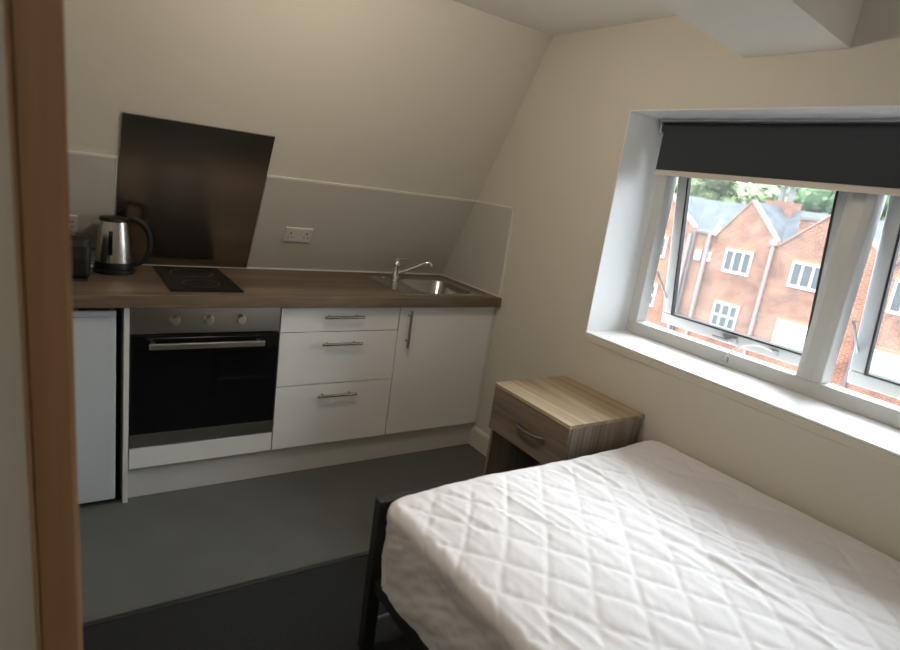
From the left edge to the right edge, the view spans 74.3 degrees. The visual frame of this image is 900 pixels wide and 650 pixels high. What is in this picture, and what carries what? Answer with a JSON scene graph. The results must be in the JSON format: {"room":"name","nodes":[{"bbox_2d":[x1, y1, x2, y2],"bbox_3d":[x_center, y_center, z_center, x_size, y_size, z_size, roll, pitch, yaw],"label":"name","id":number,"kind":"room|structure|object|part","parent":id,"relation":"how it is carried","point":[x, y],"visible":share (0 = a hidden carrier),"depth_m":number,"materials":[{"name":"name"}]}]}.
{"room":"studio apartment","nodes":[
{"label":"studio apartment","id":0,"kind":"room"},
{"bbox_2d":[0,0,41,649],"bbox_3d":[-1.157,0.102,0.624,1.222,2.299,0.110,-1,17,-34],"label":"wall","id":1,"kind":"structure","parent":0,"point":[17,606],"depth_m":0.91,"materials":[{"name":"beige paint"}]},
{"bbox_2d":[3,0,82,649],"bbox_3d":[-0.641,0.069,0.952,0.097,2.249,0.140,-1,17,-34],"label":"door frame","id":2,"kind":"structure","parent":1,"relation":"in","point":[36,38],"depth_m":0.88,"materials":[{"name":"brown wood"}]},
{"bbox_3d":[-0.635,0.086,0.889,0.037,2.249,0.025,-1,17,-34],"label":"architrave","id":3,"kind":"part","parent":2,"relation":"part of","materials":[{"name":"brown wood"}]},
{"bbox_2d":[79,444,485,649],"bbox_3d":[-0.203,1.267,1.197,3.200,0.051,4.850,-1,17,-34],"label":"floor","id":4,"kind":"structure","parent":0,"point":[152,549],"depth_m":2.26,"materials":[{"name":"grey carpet"}]},
{"bbox_2d":[73,308,115,504],"bbox_3d":[-1.713,0.272,2.454,0.538,0.850,0.542,-1,17,-34],"label":"fridge","id":5,"kind":"object","parent":4,"relation":"on","point":[94,329],"visible":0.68,"depth_m":2.34,"materials":[{"name":"white metal"}]},
{"bbox_2d":[115,308,271,502],"bbox_3d":[-1.217,0.255,2.796,0.617,0.856,0.575,-1,17,-34],"label":"base cabinet","id":6,"kind":"object","parent":4,"relation":"on","point":[126,457],"visible":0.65,"depth_m":2.54,"materials":[{"name":"white laminate"}]},
{"bbox_3d":[-1.465,0.260,2.629,0.019,0.856,0.575,-1,17,-34],"label":"panel","id":7,"kind":"part","parent":6,"relation":"part of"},
{"bbox_3d":[-1.261,0.511,2.871,0.578,0.018,0.549,-1,17,-34],"label":"panel","id":8,"kind":"part","parent":6,"relation":"part of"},
{"bbox_3d":[-1.093,0.552,2.641,0.593,0.091,0.018,-1,17,-34],"label":"filler panel","id":9,"kind":"part","parent":6,"relation":"part of","materials":[{"name":"white laminate"}]},
{"bbox_2d":[128,308,280,447],"bbox_3d":[-1.160,0.151,2.727,0.592,0.604,0.551,-1,17,-34],"label":"oven","id":10,"kind":"object","parent":6,"relation":"in","point":[195,373],"visible":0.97,"depth_m":2.53,"materials":[{"name":"black glass"}]},
{"bbox_2d":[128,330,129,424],"bbox_3d":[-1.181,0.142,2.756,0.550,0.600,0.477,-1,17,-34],"label":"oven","id":11,"kind":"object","parent":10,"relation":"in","point":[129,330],"depth_m":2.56,"materials":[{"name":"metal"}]},
{"bbox_3d":[-1.108,-0.018,2.400,0.044,0.044,0.034,-1,17,-34],"label":"control knob","id":12,"kind":"part","parent":10,"relation":"part of","materials":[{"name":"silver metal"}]},
{"bbox_3d":[-1.010,-0.026,2.499,0.592,0.114,0.021,-1,17,-34],"label":"control panel","id":13,"kind":"part","parent":10,"relation":"part of","materials":[{"name":"silver metal"}]},
{"bbox_3d":[-1.010,0.079,2.489,0.455,0.024,0.049,-1,17,-34],"label":"door handle","id":14,"kind":"part","parent":10,"relation":"part of","materials":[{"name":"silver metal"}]},
{"bbox_3d":[-1.000,-0.020,2.473,0.044,0.044,0.034,-1,17,-34],"label":"control knob","id":15,"kind":"part","parent":10,"relation":"part of","materials":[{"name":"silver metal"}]},
{"bbox_3d":[-0.894,-0.022,2.545,0.044,0.044,0.034,-1,17,-34],"label":"control knob","id":16,"kind":"part","parent":10,"relation":"part of","materials":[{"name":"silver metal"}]},
{"bbox_2d":[82,550,368,628],"bbox_3d":[-0.502,0.926,2.291,2.460,0.006,0.022,-1,17,-34],"label":"trim","id":17,"kind":"structure","parent":4,"relation":"on","point":[341,559],"depth_m":2.08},
{"bbox_2d":[128,422,473,497],"bbox_3d":[-0.622,0.650,3.034,1.816,0.148,0.016,-1,17,-34],"label":"plinth","id":18,"kind":"object","parent":4,"relation":"on","point":[143,481],"visible":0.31,"depth_m":2.90,"materials":[{"name":"laminate"}]},
{"bbox_2d":[271,307,399,449],"bbox_3d":[-0.688,0.178,3.104,0.606,0.708,0.598,-1,17,-34],"label":"drawer unit","id":19,"kind":"object","parent":4,"relation":"on","point":[334,369],"visible":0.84,"depth_m":2.88,"materials":[{"name":"white laminate"}]},
{"bbox_3d":[-0.696,0.374,3.122,0.602,0.315,0.450,-1,17,-34],"label":"drawer","id":20,"kind":"part","parent":19,"relation":"part of","materials":[{"name":"white laminate"}]},
{"bbox_3d":[-0.655,0.095,3.054,0.602,0.258,0.450,-1,17,-34],"label":"drawer","id":21,"kind":"part","parent":19,"relation":"part of","materials":[{"name":"white laminate"}]},
{"bbox_3d":[-0.553,0.339,2.900,0.203,0.014,0.039,-1,17,-34],"label":"handle","id":22,"kind":"part","parent":19,"relation":"part of","materials":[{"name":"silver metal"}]},
{"bbox_3d":[-0.629,-0.092,3.008,0.602,0.122,0.450,-1,17,-34],"label":"drawer","id":23,"kind":"part","parent":19,"relation":"part of","materials":[{"name":"white laminate"}]},
{"bbox_3d":[-0.516,0.088,2.838,0.203,0.014,0.039,-1,17,-34],"label":"handle","id":24,"kind":"part","parent":19,"relation":"part of","materials":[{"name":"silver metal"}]},
{"bbox_3d":[-0.498,-0.038,2.807,0.203,0.014,0.039,-1,17,-34],"label":"handle","id":25,"kind":"part","parent":19,"relation":"part of","materials":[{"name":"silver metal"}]},
{"bbox_2d":[385,307,494,433],"bbox_3d":[-0.183,0.167,3.444,0.609,0.708,0.598,-1,17,-34],"label":"base cabinet","id":26,"kind":"object","parent":4,"relation":"on","point":[441,354],"visible":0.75,"depth_m":3.22,"materials":[{"name":"white laminate"}]},
{"bbox_2d":[72,263,501,307],"bbox_3d":[-0.903,-0.186,2.849,2.456,0.052,0.629,-1,17,-34],"label":"countertop","id":27,"kind":"structure","parent":26,"relation":"on","point":[262,288],"depth_m":2.70,"materials":[{"name":"brown wood"}]},
{"bbox_2d":[71,232,94,281],"bbox_3d":[-1.577,-0.277,2.340,0.307,0.177,0.174,-1,17,-34],"label":"toaster","id":28,"kind":"object","parent":27,"relation":"on","point":[81,248],"visible":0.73,"depth_m":2.33,"materials":[{"name":"black plastic"}]},
{"bbox_2d":[93,215,152,275],"bbox_3d":[-1.425,-0.346,2.567,0.212,0.244,0.161,9,14,1],"label":"electric kettle","id":29,"kind":"object","parent":27,"relation":"on","point":[114,245],"visible":1,"depth_m":2.52,"materials":[{"name":"silver metal"}]},
{"bbox_3d":[-1.492,-0.435,2.509,0.028,0.024,0.042,-1,17,-34],"label":"spout","id":30,"kind":"part","parent":29,"relation":"part of","materials":[{"name":"metal"}]},
{"bbox_3d":[-1.435,-0.456,2.541,0.117,0.020,0.117,-1,17,-34],"label":"lid","id":31,"kind":"part","parent":29,"relation":"part of","materials":[{"name":"black plastic"}]},
{"bbox_3d":[-1.359,-0.361,2.611,0.098,0.218,0.027,1,15,-27],"label":"handle","id":32,"kind":"part","parent":29,"relation":"part of","materials":[{"name":"black plastic"}]},
{"bbox_2d":[152,266,243,292],"bbox_3d":[-1.145,-0.210,2.679,0.290,0.007,0.510,-1,17,-34],"label":"cooktop","id":33,"kind":"object","parent":27,"relation":"in","point":[177,279],"visible":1,"depth_m":2.64,"materials":[{"name":"black glass"}]},
{"bbox_2d":[391,258,432,277],"bbox_3d":[-0.219,-0.320,3.426,0.232,0.119,0.050,7,14,-3],"label":"mixer tap","id":34,"kind":"object","parent":27,"relation":"on","point":[396,263],"visible":1,"depth_m":3.41,"materials":[{"name":"silver metal"}]},
{"bbox_3d":[-0.200,-0.328,3.425,0.197,0.098,0.020,8,14,-3],"label":"spout","id":35,"kind":"part","parent":34,"relation":"part of","materials":[{"name":"silver metal"}]},
{"bbox_2d":[367,275,482,295],"bbox_3d":[-0.156,-0.151,3.337,0.507,0.156,0.473,-1,17,-34],"label":"sink","id":36,"kind":"object","parent":27,"relation":"in","point":[407,285],"visible":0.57,"depth_m":3.43,"materials":[{"name":"silver metal"}]},
{"bbox_3d":[-0.209,0.020,3.024,0.014,0.194,0.039,-1,17,-34],"label":"handle","id":37,"kind":"part","parent":26,"relation":"part of","materials":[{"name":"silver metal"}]},
{"bbox_3d":[0.195,0.230,3.411,0.021,0.706,0.014,-1,17,-34],"label":"filler panel","id":38,"kind":"part","parent":26,"relation":"part of","materials":[{"name":"white laminate"}]},
{"bbox_2d":[358,453,597,649],"bbox_3d":[0.816,0.872,1.391,1.249,0.899,1.990,-1,17,-34],"label":"frame","id":39,"kind":"object","parent":4,"relation":"on","point":[373,593],"visible":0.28,"depth_m":1.84,"materials":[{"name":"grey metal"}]},
{"bbox_3d":[-0.238,0.788,1.872,0.043,0.540,0.036,-1,17,-34],"label":"leg","id":40,"kind":"part","parent":39,"relation":"part of","materials":[{"name":"black metal"}]},
{"bbox_3d":[0.291,1.077,1.110,0.030,0.043,1.908,-1,17,-34],"label":"rail","id":41,"kind":"part","parent":39,"relation":"part of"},
{"bbox_3d":[0.296,0.535,2.149,1.160,0.034,0.032,-1,17,-34],"label":"rail","id":42,"kind":"part","parent":39,"relation":"part of","materials":[{"name":"black metal"}]},
{"bbox_2d":[381,440,899,649],"bbox_3d":[0.810,0.865,1.398,1.277,0.344,1.903,-1,17,-34],"label":"mattress","id":43,"kind":"object","parent":39,"relation":"on","point":[644,545],"visible":1,"depth_m":1.60,"materials":[{"name":"white fabric"}]},
{"bbox_2d":[483,376,644,475],"bbox_3d":[0.450,0.634,2.642,0.470,0.663,0.480,-1,17,-34],"label":"bedside table","id":44,"kind":"object","parent":4,"relation":"on","point":[535,421],"visible":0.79,"depth_m":2.49,"materials":[{"name":"brown wood"}]},
{"bbox_3d":[0.342,0.578,2.838,0.402,0.646,0.016,-1,17,-34],"label":"panel","id":45,"kind":"part","parent":44,"relation":"part of","materials":[{"name":"brown wood"}]},
{"bbox_3d":[0.320,0.439,2.445,0.041,0.021,0.180,-1,17,-34],"label":"handle","id":46,"kind":"part","parent":44,"relation":"part of","materials":[{"name":"grey metal"}]},
{"bbox_3d":[0.480,0.428,2.591,0.397,0.198,0.470,-1,17,-34],"label":"drawer","id":47,"kind":"part","parent":44,"relation":"part of","materials":[{"name":"brown wood"}]},
{"bbox_3d":[0.591,0.704,2.473,0.402,0.646,0.016,-1,17,-34],"label":"panel","id":48,"kind":"part","parent":44,"relation":"part of","materials":[{"name":"brown wood"}]},
{"bbox_2d":[64,0,552,267],"bbox_3d":[-0.787,-0.432,2.902,2.920,2.349,0.836,-1,17,-34],"label":"wall","id":49,"kind":"structure","parent":0,"point":[416,96],"depth_m":2.57,"materials":[{"name":"beige paint"}]},
{"bbox_2d":[68,150,117,262],"bbox_3d":[-1.723,-0.480,2.419,0.630,0.501,0.261,-1,17,-34],"label":"backsplash","id":50,"kind":"structure","parent":49,"relation":"attached to","point":[92,191],"depth_m":2.48,"materials":[{"name":"white plastic"}]},
{"bbox_2d":[70,215,76,231],"bbox_3d":[-1.659,-0.433,2.507,0.146,0.078,0.046,-1,17,-34],"label":"double socket","id":51,"kind":"object","parent":50,"relation":"attached to","point":[73,218],"visible":0.19,"depth_m":2.53,"materials":[{"name":"white plastic"}]},
{"bbox_2d":[116,112,274,268],"bbox_3d":[-1.172,-0.562,2.709,0.612,0.677,0.351,-1,17,-34],"label":"backsplash","id":52,"kind":"structure","parent":49,"relation":"attached to","point":[198,189],"depth_m":2.67,"materials":[{"name":"black metal"}]},
{"bbox_2d":[247,175,475,274],"bbox_3d":[-0.452,-0.508,3.276,1.214,0.501,0.261,-1,17,-34],"label":"backsplash","id":53,"kind":"structure","parent":49,"relation":"attached to","point":[363,229],"depth_m":3.22,"materials":[{"name":"white plastic"}]},
{"bbox_2d":[283,227,313,242],"bbox_3d":[-0.786,-0.468,3.078,0.146,0.078,0.046,-1,17,-34],"label":"double socket","id":54,"kind":"object","parent":53,"relation":"attached to","point":[294,234],"visible":1,"depth_m":3.07,"materials":[{"name":"white plastic"}]},
{"bbox_2d":[451,0,676,35],"bbox_3d":[0.283,-0.884,0.405,3.400,0.100,4.441,-1,17,-34],"label":"ceiling","id":55,"kind":"structure","parent":0,"point":[551,17],"depth_m":2.52,"materials":[{"name":"paint"}]},
{"bbox_2d":[654,0,863,57],"bbox_3d":[0.291,-0.985,1.374,2.100,0.203,0.352,-1,17,-34],"label":"beam","id":56,"kind":"structure","parent":55,"relation":"attached to","point":[749,28],"depth_m":1.81,"materials":[{"name":"paint"}]},
{"bbox_2d":[474,0,899,561],"bbox_3d":[1.433,0.156,1.918,0.360,2.299,5.030,-1,17,-34],"label":"wall","id":57,"kind":"structure","parent":0,"point":[557,163],"depth_m":2.50,"materials":[{"name":"beige paint"}]},
{"bbox_2d":[442,200,514,296],"bbox_3d":[0.145,-0.474,3.473,0.014,0.495,0.608,-1,17,-34],"label":"backsplash","id":58,"kind":"structure","parent":57,"relation":"attached to","point":[478,259],"depth_m":3.40,"materials":[{"name":"white plastic"}]},
{"bbox_2d":[469,425,489,455],"bbox_3d":[1.285,1.236,1.837,0.016,0.120,4.271,-1,17,-34],"label":"baseboard","id":59,"kind":"structure","parent":57,"relation":"attached to","point":[479,439],"depth_m":3.46,"materials":[{"name":"paint"}]},
{"bbox_2d":[584,333,899,467],"bbox_3d":[1.105,0.291,2.092,0.014,0.032,1.741,-1,17,-34],"label":"trim","id":60,"kind":"structure","parent":57,"relation":"attached to","point":[872,451],"depth_m":2.10,"materials":[{"name":"beige paint"}]},
{"bbox_2d":[585,330,899,456],"bbox_3d":[1.252,0.268,2.185,0.361,0.008,1.741,-1,17,-34],"label":"windowsill","id":61,"kind":"structure","parent":57,"relation":"attached to","point":[885,437],"depth_m":2.20,"materials":[{"name":"white paint"}]},
{"bbox_2d":[586,105,899,331],"bbox_3d":[1.287,-0.210,2.045,0.273,0.988,1.738,-1,17,-34],"label":"window reveal","id":62,"kind":"structure","parent":57,"relation":"attached to","point":[636,181],"depth_m":2.68,"materials":[{"name":"white paint"}]},
{"bbox_2d":[625,175,899,428],"bbox_3d":[1.482,-0.214,2.177,0.226,0.987,1.736,-1,17,-34],"label":"window","id":63,"kind":"structure","parent":57,"relation":"in","point":[855,217],"depth_m":2.20,"materials":[{"name":"white plastic"}]},
{"bbox_3d":[1.230,0.059,2.665,0.040,0.031,0.105,-1,17,-34],"label":"sash handle","id":64,"kind":"part","parent":63,"relation":"part of","materials":[{"name":"grey metal"}]},
{"bbox_3d":[1.267,-0.333,2.533,0.180,0.875,0.749,-1,17,-34],"label":"sash","id":65,"kind":"part","parent":63,"relation":"part of","materials":[{"name":"clear plastic"}]},
{"bbox_3d":[1.733,-0.097,1.848,0.180,0.875,0.747,-1,17,-34],"label":"sash","id":66,"kind":"part","parent":63,"relation":"part of","materials":[{"name":"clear plastic"}]},
{"bbox_2d":[654,118,899,195],"bbox_3d":[1.406,-0.565,1.998,0.078,0.239,1.706,-1,17,-34],"label":"roller blind","id":67,"kind":"object","parent":57,"relation":"attached to","point":[858,155],"visible":1,"depth_m":2.18,"materials":[{"name":"grey fabric"}]},
{"bbox_3d":[1.424,-0.674,1.973,0.074,0.012,1.706,-1,17,-34],"label":"cassette rail","id":68,"kind":"part","parent":67,"relation":"part of","materials":[{"name":"grey metal"}]},
{"label":"outside","id":69,"kind":"structure","parent":0,"visible":0},
{"bbox_3d":[28.581,2.811,42.465,89.400,0.200,120.000,-1,17,-34],"label":"ground","id":70,"kind":"structure","parent":69,"visible":0},
{"bbox_2d":[674,177,751,203],"bbox_3d":[14.151,-4.252,36.543,5.799,12.207,5.979,-1,17,-34],"label":"tree","id":71,"kind":"object","parent":70,"relation":"on","point":[716,190],"visible":0.24,"depth_m":34.06,"materials":[{"name":"green plant"}]},
{"bbox_2d":[741,183,788,203],"bbox_3d":[20.586,-3.617,38.520,7.128,11.832,5.001,8,14,0],"label":"tree","id":72,"kind":"object","parent":70,"relation":"on","point":[761,193],"visible":0.08,"depth_m":36.43,"materials":[{"name":"green plant"}]},
{"bbox_2d":[646,186,899,405],"bbox_3d":[11.175,-1.389,27.262,5.300,10.260,33.000,-1,17,-34],"label":"brick building","id":73,"kind":"structure","parent":70,"relation":"on","point":[752,269],"depth_m":22.37,"materials":[{"name":"red brick"}]},
{"bbox_3d":[8.710,-1.434,26.510,0.015,0.840,0.960,-1,17,-34],"label":"pane","id":74,"kind":"part","parent":73,"relation":"part of","materials":[{"name":"white glass"}]},
{"bbox_3d":[9.005,-3.482,26.006,0.015,0.740,0.960,-1,17,-34],"label":"pane","id":75,"kind":"part","parent":73,"relation":"part of","materials":[{"name":"white glass"}]},
{"bbox_3d":[10.814,-0.361,23.425,0.015,0.860,0.910,-1,17,-34],"label":"pane","id":76,"kind":"part","parent":73,"relation":"part of","materials":[{"name":"white glass"}]},
{"bbox_3d":[11.095,-2.436,22.940,0.015,0.740,0.970,-1,17,-34],"label":"pane","id":77,"kind":"part","parent":73,"relation":"part of","materials":[{"name":"white glass"}]},
{"bbox_2d":[777,186,787,200],"bbox_3d":[13.291,-5.237,23.730,0.260,0.600,0.254,-1,17,-34],"label":"chimney pot","id":78,"kind":"object","parent":73,"relation":"on","point":[782,194],"depth_m":23.65,"materials":[{"name":"white"}]},
{"bbox_3d":[12.221,0.345,21.362,0.015,0.730,0.960,-1,17,-34],"label":"pane","id":79,"kind":"part","parent":73,"relation":"part of","materials":[{"name":"white glass"}]},
{"bbox_2d":[786,187,796,201],"bbox_3d":[13.480,-5.141,23.451,0.260,0.600,0.254,-1,17,-34],"label":"chimney pot","id":80,"kind":"object","parent":73,"relation":"on","point":[790,198],"depth_m":23.38,"materials":[{"name":"white"}]},
{"bbox_3d":[12.516,-1.703,20.857,0.015,0.750,1.000,-1,17,-34],"label":"pane","id":81,"kind":"part","parent":73,"relation":"part of","materials":[{"name":"white glass"}]},
{"bbox_3d":[13.941,1.354,18.843,0.015,0.720,0.980,-1,17,-34],"label":"pane","id":82,"kind":"part","parent":73,"relation":"part of","materials":[{"name":"white glass"}]},
{"bbox_3d":[14.248,-0.776,18.318,0.015,0.910,0.980,-1,17,-34],"label":"pane","id":83,"kind":"part","parent":73,"relation":"part of","materials":[{"name":"grey glass"}]},
{"bbox_2d":[779,187,889,220],"bbox_3d":[19.426,-2.623,29.492,6.372,13.876,7.097,-1,17,-34],"label":"tree","id":84,"kind":"object","parent":70,"relation":"on","point":[812,200],"visible":0.09,"depth_m":28.40,"materials":[{"name":"green plant"}]}
]}

